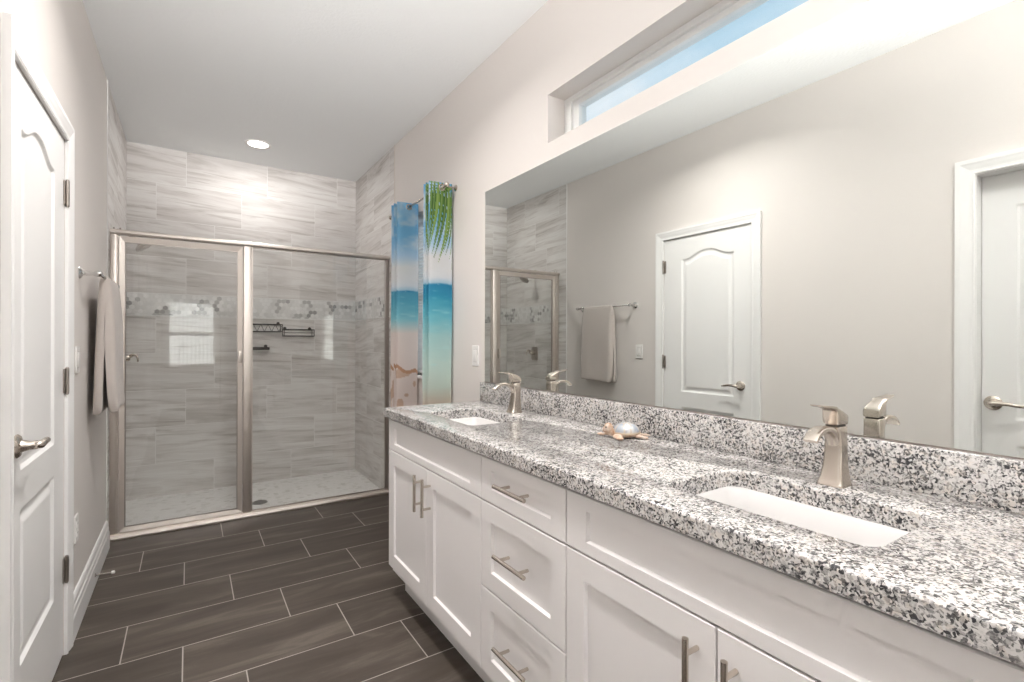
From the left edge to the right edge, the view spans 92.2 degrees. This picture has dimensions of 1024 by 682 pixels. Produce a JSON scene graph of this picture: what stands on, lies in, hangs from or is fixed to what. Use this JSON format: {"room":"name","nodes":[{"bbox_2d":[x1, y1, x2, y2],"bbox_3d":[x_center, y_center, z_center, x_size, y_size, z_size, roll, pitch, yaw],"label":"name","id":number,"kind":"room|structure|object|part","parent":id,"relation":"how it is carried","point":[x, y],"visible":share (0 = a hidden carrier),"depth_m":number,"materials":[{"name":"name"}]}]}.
{"room":"bathroom","nodes":[
{"label":"bathroom","id":0,"kind":"room"},
{"bbox_2d":[0,0,126,655],"bbox_3d":[-0.981,-0.092,0.648,0.120,2.890,7.759,0,0,-33],"label":"wall","id":1,"kind":"structure","parent":0,"point":[59,34],"depth_m":2.31,"materials":[{"name":"paint"}]},
{"bbox_2d":[0,12,74,681],"bbox_3d":[-1.543,0.192,1.631,0.019,2.078,0.852,0,0,-33],"label":"trim","id":2,"kind":"structure","parent":1,"relation":"attached to","point":[14,46],"depth_m":1.30,"materials":[{"name":"paint"}]},
{"bbox_2d":[13,63,69,681],"bbox_3d":[-1.548,0.223,1.643,0.100,2.001,0.739,0,0,-33],"label":"door","id":3,"kind":"structure","parent":1,"relation":"in","point":[41,380],"depth_m":1.60,"materials":[{"name":"paint"}]},
{"bbox_3d":[-1.378,0.299,1.403,0.050,0.068,0.068,0,0,-33],"label":"handle","id":4,"kind":"part","parent":3,"relation":"part of","materials":[{"name":"silver metal"}]},
{"bbox_3d":[-1.384,0.299,1.458,0.030,0.024,0.134,0,0,-33],"label":"lever","id":5,"kind":"part","parent":3,"relation":"part of","materials":[{"name":"silver metal"}]},
{"bbox_2d":[74,513,78,543],"bbox_3d":[-1.873,0.809,2.122,0.008,0.116,0.072,0,0,-33],"label":"wall outlet","id":6,"kind":"object","parent":1,"relation":"attached to","point":[76,517],"visible":0.98,"depth_m":2.11,"materials":[{"name":"white plastic"}]},
{"bbox_2d":[75,346,79,372],"bbox_3d":[-1.880,0.084,2.137,0.010,0.116,0.072,0,0,-33],"label":"light switch","id":7,"kind":"object","parent":1,"relation":"attached to","point":[77,348],"visible":1,"depth_m":2.12,"materials":[{"name":"white plastic"}]},
{"bbox_2d":[74,521,109,640],"bbox_3d":[-2.085,1.147,2.452,0.017,0.165,1.110,0,0,-33],"label":"baseboard","id":8,"kind":"structure","parent":1,"relation":"attached to","point":[83,591],"depth_m":2.35,"materials":[{"name":"paint"}]},
{"bbox_2d":[78,267,119,287],"bbox_3d":[-2.051,-0.298,2.465,0.082,0.054,0.704,0,0,-33],"label":"towel bar","id":9,"kind":"object","parent":1,"relation":"attached to","point":[81,272],"visible":0.57,"depth_m":2.19,"materials":[{"name":"silver metal"}]},
{"bbox_3d":[-1.873,-0.298,2.193,0.082,0.054,0.054,0,0,-33],"label":"mounting post","id":10,"kind":"part","parent":9,"relation":"part of","materials":[{"name":"silver metal"}]},
{"bbox_2d":[95,570,114,576],"bbox_3d":[-2.053,1.175,2.486,0.082,0.024,0.024,0,0,-33],"label":"door stop","id":11,"kind":"object","parent":1,"relation":"attached to","point":[113,571],"visible":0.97,"depth_m":2.49,"materials":[{"name":"silver metal"}]},
{"bbox_2d":[106,79,107,519],"bbox_3d":[-2.394,-0.241,2.917,0.004,2.599,0.011,0,0,-33],"label":"trim","id":12,"kind":"structure","parent":1,"relation":"attached to","point":[107,79],"depth_m":2.91,"materials":[{"name":"paint"}]},
{"bbox_2d":[92,276,124,414],"bbox_3d":[-2.054,0.024,2.519,0.106,0.669,0.381,0,0,-33],"label":"towel","id":13,"kind":"object","parent":1,"relation":"attached to","point":[108,390],"visible":1,"depth_m":2.37,"materials":[{"name":"fabric"}]},
{"bbox_2d":[126,353,138,361],"bbox_3d":[-2.637,0.136,3.389,0.118,0.145,0.110,0,0,-33],"label":"shower valve","id":14,"kind":"object","parent":1,"relation":"attached to","point":[128,357],"visible":0.47,"depth_m":3.39,"materials":[{"name":"silver metal"}]},
{"bbox_2d":[119,235,151,251],"bbox_3d":[-2.605,-0.686,3.409,0.189,0.148,0.104,0,0,-33],"label":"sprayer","id":15,"kind":"object","parent":1,"relation":"attached to","point":[139,247],"visible":0.44,"depth_m":3.40,"materials":[{"name":"silver metal"}]},
{"bbox_2d":[126,142,355,500],"bbox_3d":[-2.290,-0.096,4.357,1.760,2.889,0.120,0,0,-33],"label":"wall","id":16,"kind":"structure","parent":0,"point":[181,391],"depth_m":4.21,"materials":[{"name":"tile"}]},
{"bbox_2d":[126,292,354,320],"bbox_3d":[-2.255,-0.283,4.305,1.760,0.181,0.005,0,0,-33],"label":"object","id":17,"kind":"structure","parent":16,"relation":"attached to","point":[138,303],"depth_m":4.19,"materials":[{"name":"tile"}]},
{"bbox_2d":[253,345,269,349],"bbox_3d":[-2.217,0.060,4.285,0.192,0.046,0.080,0,0,-33],"label":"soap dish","id":18,"kind":"object","parent":16,"relation":"attached to","point":[265,347],"visible":0.56,"depth_m":4.27,"materials":[{"name":"black metal"}]},
{"bbox_2d":[253,322,282,331],"bbox_3d":[-2.166,-0.118,4.300,0.292,0.094,0.110,0,0,-33],"label":"wire basket","id":19,"kind":"object","parent":16,"relation":"attached to","point":[277,323],"visible":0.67,"depth_m":4.29,"materials":[{"name":"black metal"}]},
{"bbox_2d":[282,327,314,336],"bbox_3d":[-1.930,-0.077,4.455,0.258,0.088,0.110,0,0,-33],"label":"wire basket","id":20,"kind":"object","parent":16,"relation":"attached to","point":[284,328],"visible":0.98,"depth_m":4.42,"materials":[{"name":"black metal"}]},
{"bbox_2d":[52,469,483,681],"bbox_3d":[-0.119,1.295,1.060,2.060,0.120,7.779,0,0,-33],"label":"floor","id":21,"kind":"structure","parent":0,"point":[311,594],"depth_m":2.32,"materials":[{"name":"tile"}]},
{"bbox_2d":[109,227,389,541],"bbox_3d":[-1.734,0.267,3.509,1.758,1.925,0.072,0,0,-33],"label":"shower door frame","id":22,"kind":"structure","parent":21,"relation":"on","point":[118,529],"depth_m":3.40,"materials":[{"name":"silver metal"}]},
{"bbox_3d":[-2.154,0.274,3.240,0.672,1.837,0.026,0,0,-33],"label":"door frame","id":23,"kind":"part","parent":22,"relation":"part of","materials":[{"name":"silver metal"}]},
{"bbox_3d":[-1.885,0.115,3.413,0.020,0.080,0.066,0,0,-33],"label":"pull handle","id":24,"kind":"part","parent":22,"relation":"part of","materials":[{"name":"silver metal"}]},
{"bbox_3d":[-1.844,0.271,3.442,0.060,1.850,0.040,0,0,-33],"label":"post","id":25,"kind":"part","parent":22,"relation":"part of","materials":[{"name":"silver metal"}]},
{"bbox_3d":[-1.737,1.213,3.509,1.758,0.033,0.072,0,0,-33],"label":"threshold rail","id":26,"kind":"part","parent":22,"relation":"part of","materials":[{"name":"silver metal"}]},
{"bbox_3d":[-1.734,-0.668,3.512,1.758,0.029,0.056,0,0,-33],"label":"header rail","id":27,"kind":"part","parent":22,"relation":"part of","materials":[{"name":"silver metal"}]},
{"bbox_2d":[252,500,267,504],"bbox_3d":[-1.941,1.244,3.793,0.110,0.008,0.110,0,0,-33],"label":"shower drain","id":28,"kind":"object","parent":21,"relation":"on","point":[257,502],"visible":0.97,"depth_m":3.77,"materials":[{"name":"metal"}]},
{"bbox_2d":[389,419,491,681],"bbox_3d":[-0.142,0.801,2.148,0.583,0.866,0.900,0,0,-33],"label":"vanity cabinet","id":29,"kind":"object","parent":21,"relation":"on","point":[435,483],"visible":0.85,"depth_m":1.92,"materials":[{"name":"paint"}]},
{"bbox_3d":[-0.465,0.805,2.205,0.020,0.558,0.447,0,0,-33],"label":"door","id":30,"kind":"part","parent":29,"relation":"part of","materials":[{"name":"paint"}]},
{"bbox_3d":[-0.389,0.629,2.033,0.043,0.150,0.012,0,0,-33],"label":"handle","id":31,"kind":"part","parent":29,"relation":"part of","materials":[{"name":"silver metal"}]},
{"bbox_3d":[-0.345,0.629,1.966,0.043,0.150,0.012,0,0,-33],"label":"handle","id":32,"kind":"part","parent":29,"relation":"part of","materials":[{"name":"silver metal"}]},
{"bbox_3d":[-0.218,0.806,1.828,0.020,0.558,0.447,0,0,-33],"label":"door","id":33,"kind":"part","parent":29,"relation":"part of","materials":[{"name":"paint"}]},
{"bbox_2d":[383,401,1023,666],"bbox_3d":[0.225,0.349,1.609,0.563,0.040,2.242,0,0,-33],"label":"countertop","id":34,"kind":"structure","parent":29,"relation":"on","point":[957,574],"depth_m":0.94,"materials":[{"name":"stone"}]},
{"bbox_2d":[450,417,499,424],"bbox_3d":[-0.161,0.441,2.131,0.304,0.146,0.454,0,0,-33],"label":"undermount sink","id":35,"kind":"object","parent":34,"relation":"in","point":[470,420],"visible":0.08,"depth_m":2.33,"materials":[{"name":"ceramic"}]},
{"bbox_2d":[492,372,521,413],"bbox_3d":[-0.025,0.234,2.220,0.141,0.188,0.057,0,0,-33],"label":"sink faucet","id":36,"kind":"object","parent":34,"relation":"on","point":[514,406],"visible":1,"depth_m":2.23,"materials":[{"name":"silver metal"}]},
{"bbox_3d":[-0.031,0.217,2.217,0.127,0.054,0.030,0,0,-33],"label":"spout","id":37,"kind":"part","parent":36,"relation":"part of","materials":[{"name":"silver metal"}]},
{"bbox_3d":[-0.015,0.166,2.227,0.115,0.052,0.037,0,0,-33],"label":"lever handle","id":38,"kind":"part","parent":36,"relation":"part of","materials":[{"name":"silver metal"}]},
{"bbox_2d":[597,422,649,439],"bbox_3d":[0.379,0.301,1.650,0.174,0.052,0.106,0,0,1],"label":"turtle figurine","id":39,"kind":"object","parent":34,"relation":"on","point":[622,430],"visible":1,"depth_m":1.64,"materials":[{"name":"ceramic"}]},
{"bbox_2d":[696,486,908,546],"bbox_3d":[0.568,0.443,1.019,0.304,0.146,0.454,0,0,-33],"label":"undermount sink","id":40,"kind":"object","parent":34,"relation":"in","point":[847,528],"visible":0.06,"depth_m":1.10,"materials":[{"name":"ceramic"}]},
{"bbox_2d":[803,404,851,488],"bbox_3d":[0.705,0.236,1.108,0.141,0.188,0.057,0,0,-33],"label":"sink faucet","id":41,"kind":"object","parent":34,"relation":"on","point":[834,472],"visible":1,"depth_m":1.11,"materials":[{"name":"silver metal"}]},
{"bbox_3d":[0.699,0.219,1.105,0.127,0.054,0.030,0,0,-33],"label":"spout","id":42,"kind":"part","parent":41,"relation":"part of","materials":[{"name":"silver metal"}]},
{"bbox_3d":[0.714,0.168,1.114,0.115,0.052,0.037,0,0,-33],"label":"lever handle","id":43,"kind":"part","parent":41,"relation":"part of","materials":[{"name":"silver metal"}]},
{"bbox_2d":[481,455,567,681],"bbox_3d":[0.226,0.802,1.587,0.583,0.866,0.438,0,0,-33],"label":"vanity cabinet","id":44,"kind":"object","parent":21,"relation":"on","point":[524,581],"visible":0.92,"depth_m":1.43,"materials":[{"name":"paint"}]},
{"bbox_3d":[0.000,0.939,1.439,0.043,0.012,0.165,0,0,-33],"label":"handle","id":45,"kind":"part","parent":44,"relation":"part of","materials":[{"name":"silver metal"}]},
{"bbox_3d":[0.000,0.658,1.439,0.043,0.012,0.165,0,0,-33],"label":"handle","id":46,"kind":"part","parent":44,"relation":"part of","materials":[{"name":"silver metal"}]},
{"bbox_3d":[0.001,0.445,1.439,0.043,0.012,0.165,0,0,-33],"label":"handle","id":47,"kind":"part","parent":44,"relation":"part of","materials":[{"name":"silver metal"}]},
{"bbox_3d":[0.025,0.947,1.456,0.020,0.276,0.435,0,0,-33],"label":"drawer","id":48,"kind":"part","parent":44,"relation":"part of","materials":[{"name":"paint"}]},
{"bbox_3d":[0.026,0.666,1.456,0.020,0.278,0.435,0,0,-33],"label":"drawer","id":49,"kind":"part","parent":44,"relation":"part of","materials":[{"name":"paint"}]},
{"bbox_3d":[0.027,0.453,1.456,0.020,0.141,0.435,0,0,-33],"label":"drawer","id":50,"kind":"part","parent":44,"relation":"part of","materials":[{"name":"paint"}]},
{"bbox_2d":[566,489,1023,681],"bbox_3d":[0.583,0.803,1.043,0.583,0.866,0.862,0,0,-33],"label":"vanity cabinet","id":51,"kind":"object","parent":21,"relation":"on","point":[648,601],"visible":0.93,"depth_m":0.91,"materials":[{"name":"paint"}]},
{"bbox_3d":[0.265,0.807,1.092,0.020,0.558,0.428,0,0,-33],"label":"door","id":52,"kind":"part","parent":51,"relation":"part of","materials":[{"name":"paint"}]},
{"bbox_3d":[0.336,0.631,0.928,0.043,0.150,0.012,0,0,-33],"label":"handle","id":53,"kind":"part","parent":51,"relation":"part of","materials":[{"name":"silver metal"}]},
{"bbox_3d":[0.379,0.631,0.862,0.043,0.150,0.012,0,0,-33],"label":"handle","id":54,"kind":"part","parent":51,"relation":"part of","materials":[{"name":"silver metal"}]},
{"bbox_3d":[0.501,0.808,0.732,0.020,0.558,0.428,0,0,-33],"label":"door","id":55,"kind":"part","parent":51,"relation":"part of","materials":[{"name":"paint"}]},
{"bbox_2d":[83,0,547,181],"bbox_3d":[-0.150,-1.585,1.118,2.060,0.100,7.919,0,0,-33],"label":"ceiling","id":56,"kind":"structure","parent":0,"point":[332,86],"depth_m":2.79,"materials":[{"name":"paint"}]},
{"bbox_2d":[245,139,270,148],"bbox_3d":[-1.992,-1.536,3.869,0.188,0.007,0.188,0,0,-33],"label":"recessed light","id":57,"kind":"object","parent":56,"relation":"in","point":[259,144],"visible":1,"depth_m":3.87,"materials":[{"name":"white plastic"}]},
{"bbox_2d":[355,0,870,488],"bbox_3d":[0.608,-0.088,1.689,0.160,2.890,7.759,0,0,-33],"label":"wall","id":58,"kind":"structure","parent":0,"point":[504,120],"depth_m":2.62,"materials":[{"name":"paint"}]},
{"bbox_2d":[355,296,383,320],"bbox_3d":[-1.257,-0.281,4.383,0.005,0.181,0.960,0,0,-33],"label":"trim","id":59,"kind":"structure","parent":58,"relation":"attached to","point":[371,308],"depth_m":4.39,"materials":[{"name":"tile"}]},
{"bbox_2d":[394,145,394,202],"bbox_3d":[-0.927,-0.152,3.880,0.004,2.769,0.009,0,0,-33],"label":"trim","id":60,"kind":"structure","parent":58,"relation":"attached to","point":[394,145],"depth_m":3.88,"materials":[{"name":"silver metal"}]},
{"bbox_2d":[418,214,422,373],"bbox_3d":[-0.532,-0.326,3.447,0.119,1.140,0.690,0,0,-33],"label":"window","id":61,"kind":"structure","parent":58,"relation":"in","point":[420,218],"depth_m":3.57,"materials":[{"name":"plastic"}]},
{"bbox_2d":[389,182,456,219],"bbox_3d":[-0.625,-0.924,3.339,0.095,0.040,0.988,0,0,-33],"label":"curtain rod","id":62,"kind":"object","parent":58,"relation":"attached to","point":[446,184],"visible":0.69,"depth_m":2.98,"materials":[{"name":"silver metal"}]},
{"bbox_2d":[391,202,417,406],"bbox_3d":[-0.758,0.111,3.463,0.153,2.125,0.143,0,0,-33],"label":"curtain","id":63,"kind":"object","parent":62,"relation":"hanging from","point":[404,220],"visible":0.67,"depth_m":3.42,"materials":[{"name":"fabric"}]},
{"bbox_3d":[-0.650,-0.924,3.322,0.015,0.015,0.928,0,0,-33],"label":"rod","id":64,"kind":"part","parent":62,"relation":"part of","materials":[{"name":"silver metal"}]},
{"bbox_2d":[422,181,451,404],"bbox_3d":[-0.457,0.111,3.005,0.154,2.125,0.103,0,0,-33],"label":"curtain","id":65,"kind":"object","parent":62,"relation":"hanging from","point":[437,201],"visible":0.65,"depth_m":2.97,"materials":[{"name":"fabric"}]},
{"bbox_2d":[472,345,478,365],"bbox_3d":[-0.208,0.087,2.777,0.010,0.116,0.072,0,0,-33],"label":"light switch","id":66,"kind":"object","parent":58,"relation":"attached to","point":[475,349],"visible":1,"depth_m":2.76,"materials":[{"name":"white plastic"}]},
{"bbox_2d":[564,0,768,133],"bbox_3d":[0.630,-0.998,1.741,0.060,0.217,1.324,0,0,-33],"label":"window","id":67,"kind":"structure","parent":58,"relation":"in","point":[724,12],"depth_m":1.85,"materials":[{"name":"plastic"}]},
{"bbox_2d":[480,382,1023,513],"bbox_3d":[0.451,0.280,1.752,0.030,0.099,2.235,0,0,-33],"label":"backsplash","id":68,"kind":"structure","parent":58,"relation":"attached to","point":[995,482],"depth_m":1.26,"materials":[{"name":"stone"}]},
{"bbox_2d":[485,0,1023,459],"bbox_3d":[0.464,-0.288,1.754,0.008,1.035,2.225,0,0,-33],"label":"wall mirror","id":69,"kind":"object","parent":58,"relation":"attached to","point":[834,216],"visible":1,"depth_m":1.29,"materials":[{"name":"silver mirror"}]}
]}

